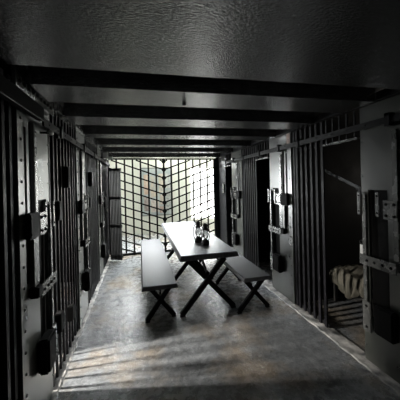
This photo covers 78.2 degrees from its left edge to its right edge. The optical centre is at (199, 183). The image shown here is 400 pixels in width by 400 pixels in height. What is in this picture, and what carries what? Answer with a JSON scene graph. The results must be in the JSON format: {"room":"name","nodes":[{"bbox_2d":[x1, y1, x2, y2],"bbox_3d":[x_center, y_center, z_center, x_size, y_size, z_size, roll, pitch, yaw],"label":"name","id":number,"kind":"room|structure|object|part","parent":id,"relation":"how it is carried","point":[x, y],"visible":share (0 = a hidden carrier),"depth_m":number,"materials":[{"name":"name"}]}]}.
{"room":"prison interior","nodes":[
{"label":"prison interior","id":0,"kind":"room"},
{"bbox_2d":[0,77,11,399],"bbox_3d":[-2.276,0.465,1.568,2.100,2.420,0.050,-1,0,-14],"label":"wall","id":1,"kind":"structure","parent":0,"point":[1,331],"depth_m":1.75,"materials":[{"name":"paint"}]},
{"bbox_2d":[50,257,110,399],"bbox_3d":[-1.488,1.649,3.281,0.107,0.013,4.700,-1,0,-14],"label":"trim","id":2,"kind":"structure","parent":1,"relation":"attached to","point":[59,381],"depth_m":2.45,"materials":[{"name":"paint"}]},
{"bbox_2d":[11,105,56,399],"bbox_3d":[-1.099,0.547,1.698,0.165,2.159,0.547,-1,0,-14],"label":"panel","id":3,"kind":"object","parent":2,"relation":"on","point":[34,217],"depth_m":1.58,"materials":[{"name":"metal"}]},
{"bbox_2d":[0,73,43,120],"bbox_3d":[-0.960,-0.480,1.133,0.046,0.095,1.150,-1,0,-14],"label":"housing","id":4,"kind":"object","parent":3,"relation":"attached to","point":[7,87],"visible":0.82,"depth_m":1.36,"materials":[{"name":"black metal"}]},
{"bbox_2d":[0,91,44,121],"bbox_3d":[-0.938,-0.428,1.163,0.006,0.006,1.100,-1,0,-14],"label":"conduit","id":5,"kind":"object","parent":4,"relation":"attached to","point":[0,91],"visible":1,"depth_m":1.33,"materials":[{"name":"black metal"}]},
{"bbox_3d":[-1.078,-0.104,1.579,0.034,0.580,0.034,-1,0,-14],"label":"rod","id":6,"kind":"part","parent":3,"relation":"part of","materials":[{"name":"metal"}]},
{"bbox_2d":[11,64,53,120],"bbox_3d":[-1.138,-0.618,1.723,0.032,0.290,0.640,-1,0,-14],"label":"flange","id":7,"kind":"object","parent":3,"relation":"attached to","point":[19,72],"visible":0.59,"depth_m":1.56,"materials":[{"name":"metal"}]},
{"bbox_3d":[-1.087,0.271,1.682,0.030,0.150,0.107,-1,0,-14],"label":"bolted plate","id":8,"kind":"part","parent":3,"relation":"part of","materials":[{"name":"metal"}]},
{"bbox_3d":[-1.096,-0.364,1.763,0.087,0.036,0.040,-1,0,-14],"label":"pull knob","id":9,"kind":"part","parent":3,"relation":"part of","materials":[{"name":"grey metal"}]},
{"bbox_3d":[-1.121,1.217,1.896,0.016,0.260,0.074,-1,0,-14],"label":"keeper plate","id":10,"kind":"part","parent":3,"relation":"part of","materials":[{"name":"metal"}]},
{"bbox_2d":[47,114,77,386],"bbox_3d":[-1.276,0.520,2.352,0.084,2.259,0.812,-1,0,-14],"label":"bars","id":11,"kind":"object","parent":2,"relation":"on","point":[69,312],"visible":0.94,"depth_m":2.31,"materials":[{"name":"metal"}]},
{"bbox_2d":[54,102,62,113],"bbox_3d":[-1.233,-0.646,2.112,0.076,0.064,0.120,-1,0,-14],"label":"iron","id":12,"kind":"object","parent":11,"relation":"attached to","point":[59,110],"visible":0.89,"depth_m":2.10,"materials":[{"name":"metal"}]},
{"bbox_2d":[74,129,91,328],"bbox_3d":[-1.435,0.515,3.011,0.135,2.240,0.516,-1,0,-14],"label":"panel","id":13,"kind":"object","parent":2,"relation":"on","point":[84,280],"visible":0.99,"depth_m":2.89,"materials":[{"name":"metal"}]},
{"bbox_3d":[-1.400,-0.096,2.902,0.034,0.580,0.034,-1,0,-14],"label":"rod","id":14,"kind":"part","parent":13,"relation":"part of","materials":[{"name":"metal"}]},
{"bbox_2d":[84,138,98,305],"bbox_3d":[-1.600,0.528,3.683,0.084,2.259,0.872,-1,0,-14],"label":"gate","id":15,"kind":"object","parent":2,"relation":"on","point":[90,163],"visible":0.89,"depth_m":3.64,"materials":[{"name":"metal"}]},
{"bbox_2d":[96,148,105,280],"bbox_3d":[-1.769,0.523,4.381,0.135,2.240,0.516,-1,0,-14],"label":"panel","id":16,"kind":"object","parent":2,"relation":"on","point":[100,195],"visible":0.99,"depth_m":4.26,"materials":[{"name":"metal"}]},
{"bbox_2d":[42,118,109,165],"bbox_3d":[-1.570,-0.422,3.624,0.056,0.100,3.920,-1,0,-14],"label":"bar","id":17,"kind":"object","parent":16,"relation":"attached to","point":[58,130],"visible":0.98,"depth_m":2.28,"materials":[{"name":"black metal"}]},
{"bbox_3d":[-1.734,-0.088,4.272,0.034,0.580,0.034,-1,0,-14],"label":"rod","id":18,"kind":"part","parent":16,"relation":"part of","materials":[{"name":"metal"}]},
{"bbox_2d":[101,153,109,268],"bbox_3d":[-1.945,0.536,5.096,0.084,2.259,0.962,-1,0,-14],"label":"gate","id":19,"kind":"object","parent":2,"relation":"on","point":[104,169],"visible":0.7,"depth_m":5.10,"materials":[{"name":"metal"}]},
{"bbox_2d":[44,114,58,352],"bbox_3d":[-2.416,0.468,2.141,2.100,2.420,0.050,-1,0,-14],"label":"wall","id":20,"kind":"structure","parent":0,"point":[49,114],"depth_m":2.37,"materials":[{"name":"paint"}]},
{"bbox_2d":[57,140,84,281],"bbox_3d":[-2.883,0.479,4.055,2.100,2.420,0.050,-1,0,-14],"label":"wall","id":21,"kind":"structure","parent":0,"point":[57,140],"depth_m":4.17,"materials":[{"name":"paint"}]},
{"bbox_2d":[107,159,214,235],"bbox_3d":[-1.080,0.246,8.356,7.650,2.800,0.150,-1,0,-14],"label":"wall","id":22,"kind":"structure","parent":0,"point":[128,170],"depth_m":8.14,"materials":[{"name":"beige paint"}]},
{"bbox_2d":[141,168,172,215],"bbox_3d":[-1.424,0.269,8.164,1.030,1.590,0.040,-1,0,-14],"label":"display board","id":23,"kind":"object","parent":22,"relation":"attached to","point":[144,175],"visible":0.55,"depth_m":8.14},
{"bbox_2d":[144,197,147,210],"bbox_3d":[-1.739,0.677,8.080,0.180,0.470,0.007,-1,0,-14],"label":"picture","id":24,"kind":"object","parent":23,"relation":"attached to","point":[145,199],"depth_m":8.07},
{"bbox_2d":[144,175,147,194],"bbox_3d":[-1.754,0.037,8.080,0.180,0.650,0.007,-1,0,-14],"label":"picture","id":25,"kind":"object","parent":23,"relation":"attached to","point":[145,176],"depth_m":8.07},
{"bbox_2d":[150,176,157,196],"bbox_3d":[-1.524,0.107,8.136,0.230,0.700,0.007,-1,0,-14],"label":"picture","id":26,"kind":"object","parent":23,"relation":"attached to","point":[152,178],"depth_m":8.13},
{"bbox_2d":[151,200,158,211],"bbox_3d":[-1.484,0.746,8.142,0.260,0.380,0.007,-1,0,-14],"label":"picture","id":27,"kind":"object","parent":23,"relation":"attached to","point":[153,203],"depth_m":8.13},
{"bbox_2d":[158,174,162,192],"bbox_3d":[-1.289,-0.014,8.194,0.180,0.630,0.007,-1,0,-14],"label":"picture","id":28,"kind":"object","parent":23,"relation":"attached to","point":[160,189],"depth_m":8.18},
{"bbox_2d":[165,174,169,187],"bbox_3d":[-1.087,-0.094,8.243,0.160,0.480,0.007,-1,0,-14],"label":"picture","id":29,"kind":"object","parent":23,"relation":"attached to","point":[167,180],"depth_m":8.24},
{"bbox_2d":[165,190,170,210],"bbox_3d":[-1.071,0.576,8.243,0.160,0.700,0.007,-1,0,-14],"label":"picture","id":30,"kind":"object","parent":23,"relation":"attached to","point":[168,196],"depth_m":8.24},
{"bbox_2d":[189,166,213,219],"bbox_3d":[0.332,0.312,8.715,1.440,1.840,0.080,-1,0,-14],"label":"window","id":31,"kind":"structure","parent":22,"relation":"in","point":[196,169],"depth_m":8.67,"materials":[{"name":"white glass"}]},
{"bbox_2d":[112,154,234,244],"bbox_3d":[0.536,0.207,6.326,5.470,2.800,0.060,-1,0,-14],"label":"wall","id":32,"kind":"structure","parent":0,"point":[230,167],"depth_m":6.35,"materials":[{"name":"paint"}]},
{"bbox_2d":[0,58,382,142],"bbox_3d":[0.351,-0.859,2.381,7.650,0.100,7.650,-1,0,-14],"label":"ceiling","id":33,"kind":"structure","parent":0,"point":[6,67],"depth_m":2.93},
{"bbox_2d":[109,153,219,156],"bbox_3d":[-0.766,-0.697,5.666,2.526,0.170,0.120,-1,0,-12],"label":"trim","id":34,"kind":"structure","parent":33,"relation":"attached to","point":[110,154],"depth_m":5.60,"materials":[{"name":"black metal"}]},
{"bbox_2d":[103,147,232,152],"bbox_3d":[-0.575,-0.701,4.884,2.529,0.170,0.190,-1,0,-12],"label":"trim","id":35,"kind":"structure","parent":33,"relation":"attached to","point":[105,149],"depth_m":4.79,"materials":[{"name":"black metal"}]},
{"bbox_2d":[103,153,111,158],"bbox_3d":[-1.778,-0.532,4.768,0.170,0.110,0.200,-1,0,-14],"label":"bracket","id":36,"kind":"object","parent":35,"relation":"attached to","point":[105,155],"visible":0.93,"depth_m":4.67,"materials":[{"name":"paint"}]},
{"bbox_2d":[95,138,250,147],"bbox_3d":[-0.385,-0.706,4.102,2.530,0.170,0.240,-1,0,-12],"label":"trim","id":37,"kind":"structure","parent":33,"relation":"attached to","point":[100,142],"depth_m":3.99,"materials":[{"name":"black metal"}]},
{"bbox_2d":[92,144,102,150],"bbox_3d":[-1.724,-0.634,4.123,0.076,0.064,0.780,-1,0,-14],"label":"iron","id":38,"kind":"object","parent":37,"relation":"attached to","point":[94,145],"visible":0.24,"depth_m":4.23,"materials":[{"name":"metal"}]},
{"bbox_2d":[233,146,250,151],"bbox_3d":[0.796,-0.694,4.737,0.076,0.064,0.780,-1,0,-14],"label":"iron","id":39,"kind":"object","parent":37,"relation":"attached to","point":[234,149],"visible":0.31,"depth_m":4.89,"materials":[{"name":"black metal"}]},
{"bbox_2d":[83,125,275,139],"bbox_3d":[-0.197,-0.711,3.335,2.532,0.170,0.280,-1,0,-12],"label":"trim","id":40,"kind":"structure","parent":33,"relation":"attached to","point":[91,131],"depth_m":3.21,"materials":[{"name":"black metal"}]},
{"bbox_2d":[79,133,94,143],"bbox_3d":[-1.534,-0.638,3.345,0.076,0.064,0.780,-1,0,-14],"label":"iron","id":41,"kind":"object","parent":40,"relation":"attached to","point":[90,140],"visible":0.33,"depth_m":3.46,"materials":[{"name":"metal"}]},
{"bbox_2d":[251,137,275,145],"bbox_3d":[0.986,-0.699,3.960,0.076,0.064,0.780,-1,0,-14],"label":"iron","id":42,"kind":"object","parent":40,"relation":"attached to","point":[254,142],"visible":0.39,"depth_m":4.05,"materials":[{"name":"black metal"}]},
{"bbox_2d":[255,141,268,160],"bbox_3d":[1.005,-0.524,3.974,0.040,0.270,0.424,-1,0,-14],"label":"grate","id":43,"kind":"object","parent":42,"relation":"attached to","point":[265,157],"visible":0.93,"depth_m":3.97,"materials":[{"name":"metal"}]},
{"bbox_2d":[64,102,313,129],"bbox_3d":[-0.018,-0.715,2.601,2.534,0.170,0.330,-1,0,-12],"label":"ceiling beam","id":44,"kind":"structure","parent":33,"relation":"attached to","point":[77,113],"depth_m":2.46,"materials":[{"name":"black metal"}]},
{"bbox_2d":[56,108,82,132],"bbox_3d":[-1.344,-0.643,2.568,0.076,0.064,0.780,-1,0,-14],"label":"iron","id":45,"kind":"object","parent":44,"relation":"attached to","point":[79,128],"visible":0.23,"depth_m":2.54,"materials":[{"name":"metal"}]},
{"bbox_2d":[276,124,313,136],"bbox_3d":[1.175,-0.703,3.183,0.076,0.064,0.780,-1,0,-14],"label":"iron","id":46,"kind":"object","parent":44,"relation":"attached to","point":[281,132],"visible":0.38,"depth_m":3.29,"materials":[{"name":"black metal"}]},
{"bbox_2d":[0,0,399,89],"bbox_3d":[0.594,-0.730,0.090,2.520,0.170,3.015,-1,0,-14],"label":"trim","id":47,"kind":"structure","parent":33,"relation":"attached to","point":[354,43],"depth_m":1.06,"materials":[{"name":"grey metal"}]},
{"bbox_2d":[376,89,399,100],"bbox_3d":[1.580,-0.713,1.522,0.076,0.064,1.000,-1,0,-14],"label":"iron","id":48,"kind":"object","parent":47,"relation":"attached to","point":[383,94],"visible":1,"depth_m":1.92,"materials":[{"name":"black metal"}]},
{"bbox_2d":[28,66,375,112],"bbox_3d":[0.151,-0.709,1.906,2.534,0.190,0.340,-1,0,-12],"label":"ceiling beam","id":49,"kind":"structure","parent":33,"relation":"attached to","point":[55,84],"depth_m":1.76,"materials":[{"name":"black metal"}]},
{"bbox_2d":[313,100,380,123],"bbox_3d":[1.365,-0.708,2.406,0.076,0.064,0.780,-1,0,-14],"label":"iron","id":50,"kind":"object","parent":49,"relation":"attached to","point":[324,116],"visible":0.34,"depth_m":2.52,"materials":[{"name":"black metal"}]},
{"bbox_2d":[322,110,359,146],"bbox_3d":[1.380,-0.533,2.434,0.040,0.270,0.434,-1,0,-14],"label":"grate","id":51,"kind":"object","parent":50,"relation":"attached to","point":[354,111],"visible":0.99,"depth_m":2.42,"materials":[{"name":"metal"}]},
{"bbox_3d":[1.383,-0.408,2.434,0.040,0.020,0.434,-1,0,-14],"label":"rail","id":52,"kind":"part","parent":51,"relation":"part of","materials":[{"name":"metal"}]},
{"bbox_2d":[55,229,399,399],"bbox_3d":[0.121,1.678,3.571,7.650,0.120,10.100,-1,0,-14],"label":"floor","id":53,"kind":"structure","parent":0,"point":[213,352],"depth_m":2.44,"materials":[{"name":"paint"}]},
{"bbox_2d":[0,67,17,399],"bbox_3d":[-0.969,0.513,0.986,0.033,2.259,0.872,-1,0,-14],"label":"gate","id":54,"kind":"object","parent":53,"relation":"on","point":[6,171],"visible":1,"depth_m":1.37,"materials":[{"name":"metal"}]},
{"bbox_2d":[108,168,122,260],"bbox_3d":[-1.818,0.654,5.276,0.317,1.960,0.050,-1,0,17],"label":"gate leaf","id":55,"kind":"object","parent":53,"relation":"on","point":[115,214],"visible":1,"depth_m":5.25,"materials":[{"name":"black metal"}]},
{"bbox_2d":[141,239,177,322],"bbox_3d":[-0.748,1.411,4.040,0.419,0.455,2.504,-1,0,-14],"label":"bench","id":56,"kind":"object","parent":53,"relation":"on","point":[156,271],"visible":1,"depth_m":3.19,"materials":[{"name":"grey paint"}]},
{"bbox_3d":[-0.492,1.425,2.938,0.320,0.410,0.038,-1,0,-14],"label":"leg","id":57,"kind":"part","parent":56,"relation":"part of","materials":[{"name":"black metal"}]},
{"bbox_3d":[-0.463,1.424,2.988,0.339,0.412,0.038,-1,0,-14],"label":"leg","id":58,"kind":"part","parent":56,"relation":"part of","materials":[{"name":"black metal"}]},
{"bbox_2d":[107,158,219,255],"bbox_3d":[-0.811,0.514,5.919,2.644,2.247,0.070,-1,0,-14],"label":"gate","id":59,"kind":"object","parent":53,"relation":"on","point":[215,183],"visible":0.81,"depth_m":5.89,"materials":[{"name":"black metal"}]},
{"bbox_3d":[-0.774,1.617,5.926,2.620,0.040,0.060,-1,0,-14],"label":"rail","id":60,"kind":"part","parent":59,"relation":"part of","materials":[{"name":"black metal"}]},
{"bbox_3d":[-0.827,-0.591,5.926,2.620,0.037,0.060,-1,0,-14],"label":"rail","id":61,"kind":"part","parent":59,"relation":"part of","materials":[{"name":"black metal"}]},
{"bbox_3d":[0.416,0.483,6.224,0.115,2.166,0.058,-1,0,-14],"label":"post","id":62,"kind":"part","parent":59,"relation":"part of","materials":[{"name":"black metal"}]},
{"bbox_2d":[161,221,238,317],"bbox_3d":[-0.187,1.250,4.337,0.761,0.750,2.694,-1,0,-14],"label":"picnic table","id":63,"kind":"object","parent":53,"relation":"on","point":[180,236],"visible":0.78,"depth_m":3.22,"materials":[{"name":"grey paint"}]},
{"bbox_3d":[-0.463,1.284,5.159,0.610,0.692,0.038,-1,0,-14],"label":"leg","id":64,"kind":"part","parent":63,"relation":"part of","materials":[{"name":"black metal"}]},
{"bbox_3d":[-0.191,1.278,4.042,0.610,0.692,0.038,-1,0,-14],"label":"leg","id":65,"kind":"part","parent":63,"relation":"part of","materials":[{"name":"black metal"}]},
{"bbox_2d":[193,220,202,242],"bbox_3d":[-0.028,0.704,3.653,0.110,0.333,0.110,-1,0,43],"label":"lantern","id":66,"kind":"object","parent":63,"relation":"on","point":[197,238],"visible":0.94,"depth_m":3.62,"materials":[{"name":"metal"}]},
{"bbox_3d":[-0.028,0.715,3.653,0.096,0.120,0.096,-1,0,-14],"label":"glass globe","id":67,"kind":"part","parent":66,"relation":"part of","materials":[{"name":"grey"}]},
{"bbox_3d":[-0.025,0.824,3.653,0.112,0.093,0.112,-1,0,-14],"label":"fuel tank","id":68,"kind":"part","parent":66,"relation":"part of","materials":[{"name":"metal"}]},
{"bbox_3d":[-0.094,1.275,4.109,0.639,0.693,0.038,-1,0,-14],"label":"leg","id":69,"kind":"part","parent":63,"relation":"part of","materials":[{"name":"black metal"}]},
{"bbox_3d":[0.046,1.272,3.070,0.610,0.692,0.038,-1,0,-14],"label":"leg","id":70,"kind":"part","parent":63,"relation":"part of","materials":[{"name":"black metal"}]},
{"bbox_2d":[201,222,209,244],"bbox_3d":[0.076,0.706,3.493,0.108,0.323,0.109,-1,0,17],"label":"lantern","id":71,"kind":"object","parent":63,"relation":"on","point":[204,233],"visible":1,"depth_m":3.46,"materials":[{"name":"metal"}]},
{"bbox_3d":[0.076,0.717,3.493,0.094,0.116,0.094,-1,0,-14],"label":"glass globe","id":72,"kind":"part","parent":71,"relation":"part of","materials":[{"name":"grey"}]},
{"bbox_3d":[0.079,0.822,3.493,0.109,0.090,0.109,-1,0,-14],"label":"fuel tank","id":73,"kind":"part","parent":71,"relation":"part of","materials":[{"name":"metal"}]},
{"bbox_3d":[0.143,1.270,3.137,0.639,0.693,0.038,-1,0,-14],"label":"leg","id":74,"kind":"part","parent":63,"relation":"part of","materials":[{"name":"black metal"}]},
{"bbox_2d":[199,253,271,313],"bbox_3d":[0.415,1.383,4.195,0.460,0.455,2.454,-1,0,-14],"label":"bench","id":75,"kind":"object","parent":53,"relation":"on","point":[244,270],"visible":0.73,"depth_m":3.17,"materials":[{"name":"grey paint"}]},
{"bbox_3d":[0.426,1.402,3.985,0.377,0.414,0.038,-1,0,-14],"label":"leg","id":76,"kind":"part","parent":75,"relation":"part of","materials":[{"name":"black metal"}]},
{"bbox_3d":[0.643,1.397,3.091,0.377,0.414,0.038,-1,0,-14],"label":"leg","id":77,"kind":"part","parent":75,"relation":"part of","materials":[{"name":"black metal"}]},
{"bbox_3d":[0.716,1.395,3.152,0.368,0.413,0.038,-1,0,-14],"label":"leg","id":78,"kind":"part","parent":75,"relation":"part of","materials":[{"name":"black metal"}]},
{"bbox_2d":[333,283,372,300],"bbox_3d":[2.742,1.360,3.244,1.800,0.390,0.660,-1,0,-14],"label":"bunk","id":79,"kind":"object","parent":53,"relation":"on","point":[335,287],"visible":0.19,"depth_m":3.30,"materials":[{"name":"metal"}]},
{"bbox_3d":[1.829,1.421,3.320,0.040,0.310,0.040,-1,0,-14],"label":"leg","id":80,"kind":"part","parent":79,"relation":"part of","materials":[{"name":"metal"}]},
{"bbox_3d":[2.733,1.181,3.243,1.710,0.043,0.620,-1,0,-14],"label":"mattress","id":81,"kind":"object","parent":79,"relation":"on","visible":0},
{"bbox_2d":[329,264,372,298],"bbox_3d":[2.105,1.233,3.079,0.639,0.374,0.660,-1,0,-14],"label":"blanket","id":82,"kind":"object","parent":81,"relation":"on","point":[349,279],"visible":0.48,"depth_m":3.06,"materials":[{"name":"fabric"}]},
{"bbox_2d":[245,143,274,262],"bbox_3d":[2.219,0.357,5.248,2.720,2.420,0.050,-1,0,-14],"label":"wall","id":83,"kind":"structure","parent":0,"point":[263,166],"depth_m":4.99,"materials":[{"name":"paint"}]},
{"bbox_2d":[298,122,371,302],"bbox_3d":[2.619,0.347,3.606,2.720,2.420,0.050,-1,0,-14],"label":"wall","id":84,"kind":"structure","parent":0,"point":[343,223],"depth_m":3.40,"materials":[{"name":"paint"}]},
{"bbox_2d":[263,280,399,395],"bbox_3d":[1.099,1.587,3.759,0.157,0.014,5.000,-1,0,-14],"label":"trim","id":85,"kind":"structure","parent":84,"relation":"attached to","point":[340,340],"depth_m":2.44,"materials":[{"name":"paint"}]},
{"bbox_2d":[218,155,230,246],"bbox_3d":[0.578,0.469,5.969,0.130,2.245,0.530,-1,0,-14],"label":"post","id":86,"kind":"object","parent":85,"relation":"on","point":[223,172],"visible":0.93,"depth_m":5.80,"materials":[{"name":"black metal"}]},
{"bbox_2d":[230,149,244,257],"bbox_3d":[0.760,0.462,5.045,0.135,2.240,0.588,-1,0,-14],"label":"panel","id":87,"kind":"object","parent":85,"relation":"on","point":[238,239],"visible":0.94,"depth_m":4.96,"materials":[{"name":"metal"}]},
{"bbox_3d":[0.755,-0.148,4.910,0.034,0.580,0.034,-1,0,-14],"label":"rod","id":88,"kind":"part","parent":87,"relation":"part of","materials":[{"name":"metal"}]},
{"bbox_2d":[242,145,258,266],"bbox_3d":[0.926,0.457,4.477,0.033,2.238,0.577,-1,0,-14],"label":"gate","id":89,"kind":"object","parent":85,"relation":"on","point":[250,198],"visible":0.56,"depth_m":4.44,"materials":[{"name":"metal"}]},
{"bbox_2d":[268,132,295,303],"bbox_3d":[1.139,0.453,3.491,0.135,2.240,0.588,-1,0,-14],"label":"panel","id":90,"kind":"object","parent":85,"relation":"on","point":[282,254],"visible":0.99,"depth_m":3.42,"materials":[{"name":"metal"}]},
{"bbox_3d":[1.081,1.164,3.695,0.016,0.260,0.080,-1,0,-14],"label":"keeper plate","id":91,"kind":"part","parent":90,"relation":"part of","materials":[{"name":"metal"}]},
{"bbox_3d":[1.109,0.218,3.463,0.030,0.150,0.115,-1,0,-14],"label":"bolted plate","id":92,"kind":"part","parent":90,"relation":"part of","materials":[{"name":"metal"}]},
{"bbox_3d":[1.134,-0.157,3.355,0.034,0.580,0.034,-1,0,-14],"label":"rod","id":93,"kind":"part","parent":90,"relation":"part of","materials":[{"name":"metal"}]},
{"bbox_2d":[286,133,289,143],"bbox_3d":[1.163,-0.593,3.247,0.004,0.130,0.068,-1,0,-14],"label":"plate","id":94,"kind":"object","parent":90,"relation":"attached to","point":[288,134],"visible":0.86,"depth_m":3.24,"materials":[{"name":"grey metal"}]},
{"bbox_2d":[223,112,399,164],"bbox_3d":[1.112,-0.487,3.352,0.056,0.100,4.780,-1,0,-14],"label":"bar","id":95,"kind":"object","parent":90,"relation":"attached to","point":[389,119],"visible":0.99,"depth_m":2.45,"materials":[{"name":"black metal"}]},
{"bbox_2d":[292,122,329,327],"bbox_3d":[1.303,0.448,2.932,0.033,2.238,0.557,-1,0,-14],"label":"bars","id":96,"kind":"object","parent":85,"relation":"on","point":[316,145],"visible":0.98,"depth_m":2.93,"materials":[{"name":"metal"}]},
{"bbox_3d":[1.291,-0.431,2.934,0.014,0.040,0.557,-1,0,-14],"label":"cross rail","id":97,"kind":"part","parent":96,"relation":"part of","materials":[{"name":"black metal"}]},
{"bbox_3d":[1.338,1.543,2.934,0.014,0.040,0.557,-1,0,-14],"label":"cross rail","id":98,"kind":"part","parent":96,"relation":"part of","materials":[{"name":"black metal"}]},
{"bbox_2d":[357,94,399,383],"bbox_3d":[1.516,0.444,1.941,0.135,2.240,0.588,-1,0,-14],"label":"panel","id":99,"kind":"object","parent":85,"relation":"on","point":[379,145],"visible":0.98,"depth_m":2.03,"materials":[{"name":"metal"}]},
{"bbox_2d":[325,169,361,203],"bbox_3d":[1.437,0.008,2.520,0.056,0.354,0.604,-1,0,-7],"label":"bar","id":100,"kind":"object","parent":99,"relation":"attached to","point":[356,186],"visible":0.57,"depth_m":2.44,"materials":[{"name":"black metal"}]},
{"bbox_2d":[359,240,362,253],"bbox_3d":[1.475,0.583,2.242,0.010,0.144,0.048,-1,0,-14],"label":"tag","id":101,"kind":"object","parent":99,"relation":"hanging from","point":[361,245],"visible":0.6,"depth_m":2.24,"materials":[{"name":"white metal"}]},
{"bbox_3d":[1.459,1.155,2.145,0.016,0.260,0.080,-1,0,-14],"label":"keeper plate","id":102,"kind":"part","parent":99,"relation":"part of","materials":[{"name":"metal"}]},
{"bbox_3d":[1.487,0.209,1.913,0.030,0.150,0.115,-1,0,-14],"label":"bolted plate","id":103,"kind":"part","parent":99,"relation":"part of","materials":[{"name":"metal"}]}
]}

